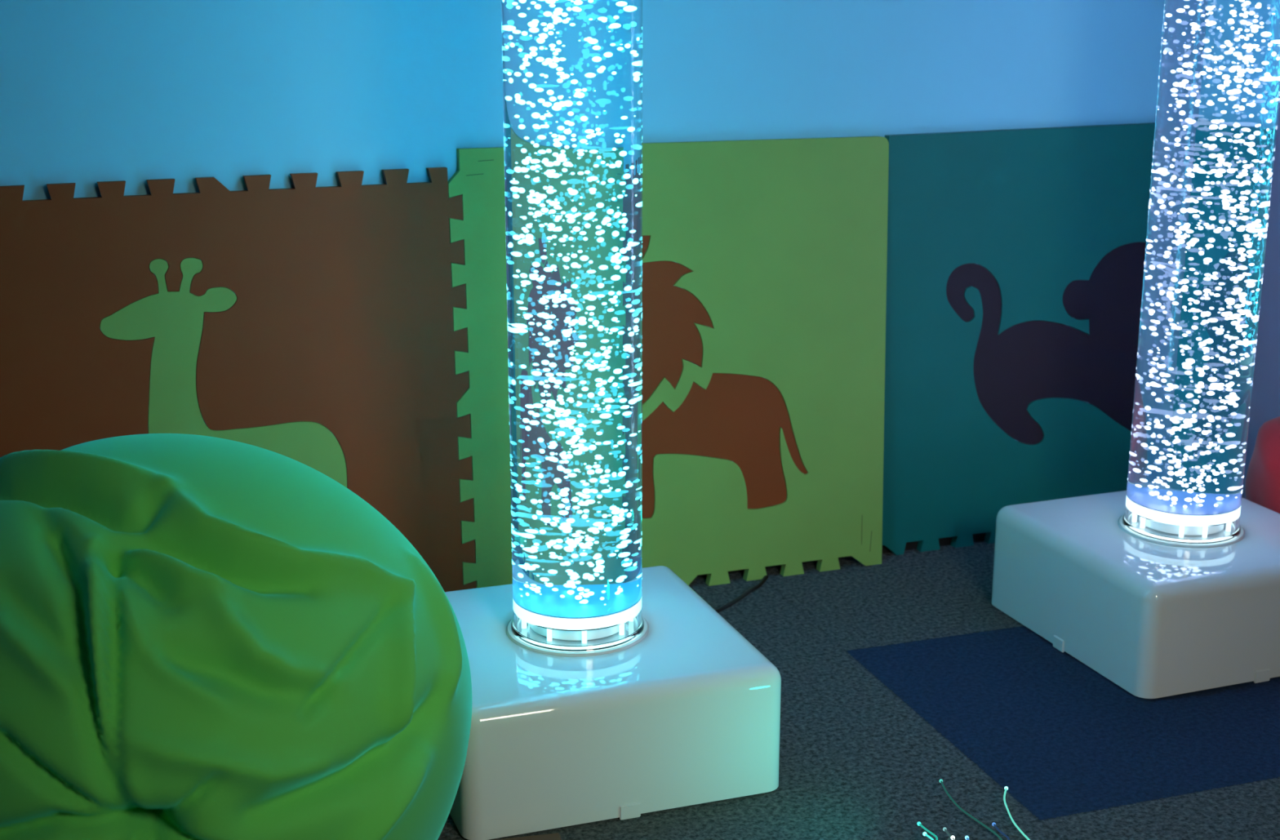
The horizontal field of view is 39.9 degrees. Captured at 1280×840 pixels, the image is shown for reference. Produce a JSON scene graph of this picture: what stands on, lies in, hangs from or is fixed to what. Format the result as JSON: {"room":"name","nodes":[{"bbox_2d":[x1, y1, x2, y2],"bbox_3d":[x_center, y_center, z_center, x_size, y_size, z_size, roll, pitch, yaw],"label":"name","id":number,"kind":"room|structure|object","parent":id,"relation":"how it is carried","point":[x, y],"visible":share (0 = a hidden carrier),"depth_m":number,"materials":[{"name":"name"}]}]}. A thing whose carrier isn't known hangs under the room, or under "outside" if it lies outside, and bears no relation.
{"room":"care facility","nodes":[
{"label":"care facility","id":0,"kind":"room"},
{"bbox_2d":[0,0,1164,440],"bbox_3d":[-0.956,-0.886,2.021,4.270,2.700,0.100,-5,16,-19],"label":"wall","id":1,"kind":"structure","parent":0,"point":[134,92],"depth_m":2.34,"materials":[{"name":"blue paint"}]},
{"bbox_2d":[696,532,986,577],"bbox_3d":[-0.939,0.303,2.296,4.070,0.060,0.003,-5,16,-19],"label":"baseboard","id":2,"kind":"structure","parent":1,"relation":"attached to","point":[980,536],"depth_m":2.77,"materials":[{"name":"black rubber"}]},
{"bbox_2d":[437,540,1279,839],"bbox_3d":[-0.211,0.919,0.354,4.070,0.100,4.328,-5,16,-19],"label":"floor","id":3,"kind":"structure","parent":0,"point":[901,675],"depth_m":2.13,"materials":[{"name":"carpet"}]},
{"bbox_2d":[0,433,471,839],"bbox_3d":[-0.467,0.247,1.702,0.602,0.484,0.602,-4,16,-14],"label":"beanbag","id":4,"kind":"object","parent":3,"relation":"on","point":[202,637],"visible":1,"depth_m":1.50,"materials":[{"name":"green fabric"}]},
{"bbox_2d":[0,167,476,591],"bbox_3d":[-0.532,-0.004,2.337,0.626,0.633,0.042,-5,16,-19],"label":"foam mat","id":5,"kind":"object","parent":3,"relation":"on","point":[338,318],"visible":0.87,"depth_m":2.31,"materials":[{"name":"brown rubber"}]},
{"bbox_2d":[494,833,561,839],"bbox_3d":[-0.119,0.452,1.859,0.075,0.006,0.050,-2,15,-8],"label":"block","id":6,"kind":"object","parent":3,"relation":"on","point":[552,836],"visible":1,"depth_m":1.87,"materials":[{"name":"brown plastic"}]},
{"bbox_2d":[444,0,781,839],"bbox_3d":[-0.072,-0.351,1.894,0.374,1.536,0.374,-5,16,-19],"label":"lamp","id":7,"kind":"object","parent":3,"relation":"on","point":[605,686],"visible":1,"depth_m":1.91,"materials":[{"name":"white plastic"}]},
{"bbox_2d":[448,136,888,587],"bbox_3d":[0.055,-0.071,2.537,0.658,0.657,0.043,-5,16,-19],"label":"foam mat","id":8,"kind":"object","parent":3,"relation":"on","point":[779,246],"visible":0.7,"depth_m":2.56,"materials":[{"name":"green plastic"}]},
{"bbox_2d":[715,574,768,613],"bbox_3d":[0.141,0.259,2.566,0.016,0.006,0.201,10,18,31],"label":"power cable","id":9,"kind":"object","parent":3,"relation":"on","point":[763,580],"visible":0.82,"depth_m":2.57,"materials":[{"name":"black plastic"}]},
{"bbox_2d":[916,778,1030,839],"bbox_3d":[0.411,0.463,1.786,0.153,0.022,0.439,-5,16,-19],"label":"bundle","id":10,"kind":"object","parent":3,"relation":"on","point":[940,780],"visible":1,"depth_m":1.89,"materials":[{"name":"clear plastic optical fiber"}]},
{"bbox_2d":[881,122,1155,555],"bbox_3d":[0.667,-0.132,2.763,0.649,0.654,0.015,-5,16,-19],"label":"foam mat","id":11,"kind":"object","parent":3,"relation":"on","point":[1046,227],"visible":0.71,"depth_m":2.72,"materials":[{"name":"teal rubber"}]},
{"bbox_2d":[991,0,1279,698],"bbox_3d":[0.740,-0.447,2.247,0.374,1.536,0.374,-6,16,-20],"label":"lamp","id":12,"kind":"object","parent":3,"relation":"on","point":[1167,584],"visible":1,"depth_m":2.26,"materials":[{"name":"white plastic"}]},
{"bbox_2d":[1244,416,1279,513],"bbox_3d":[1.037,0.132,2.470,0.199,0.287,0.518,-5,16,-19],"label":"beanbag","id":13,"kind":"object","parent":3,"relation":"on","point":[1262,486],"visible":0.6,"depth_m":2.58,"materials":[{"name":"red fabric"}]},
{"bbox_2d":[1241,103,1279,498],"bbox_3d":[1.753,-0.519,0.688,0.100,2.700,4.328,-5,16,-19],"label":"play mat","id":14,"kind":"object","parent":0,"point":[1265,395],"depth_m":2.81,"materials":[{"name":"blue paint"}]}
]}

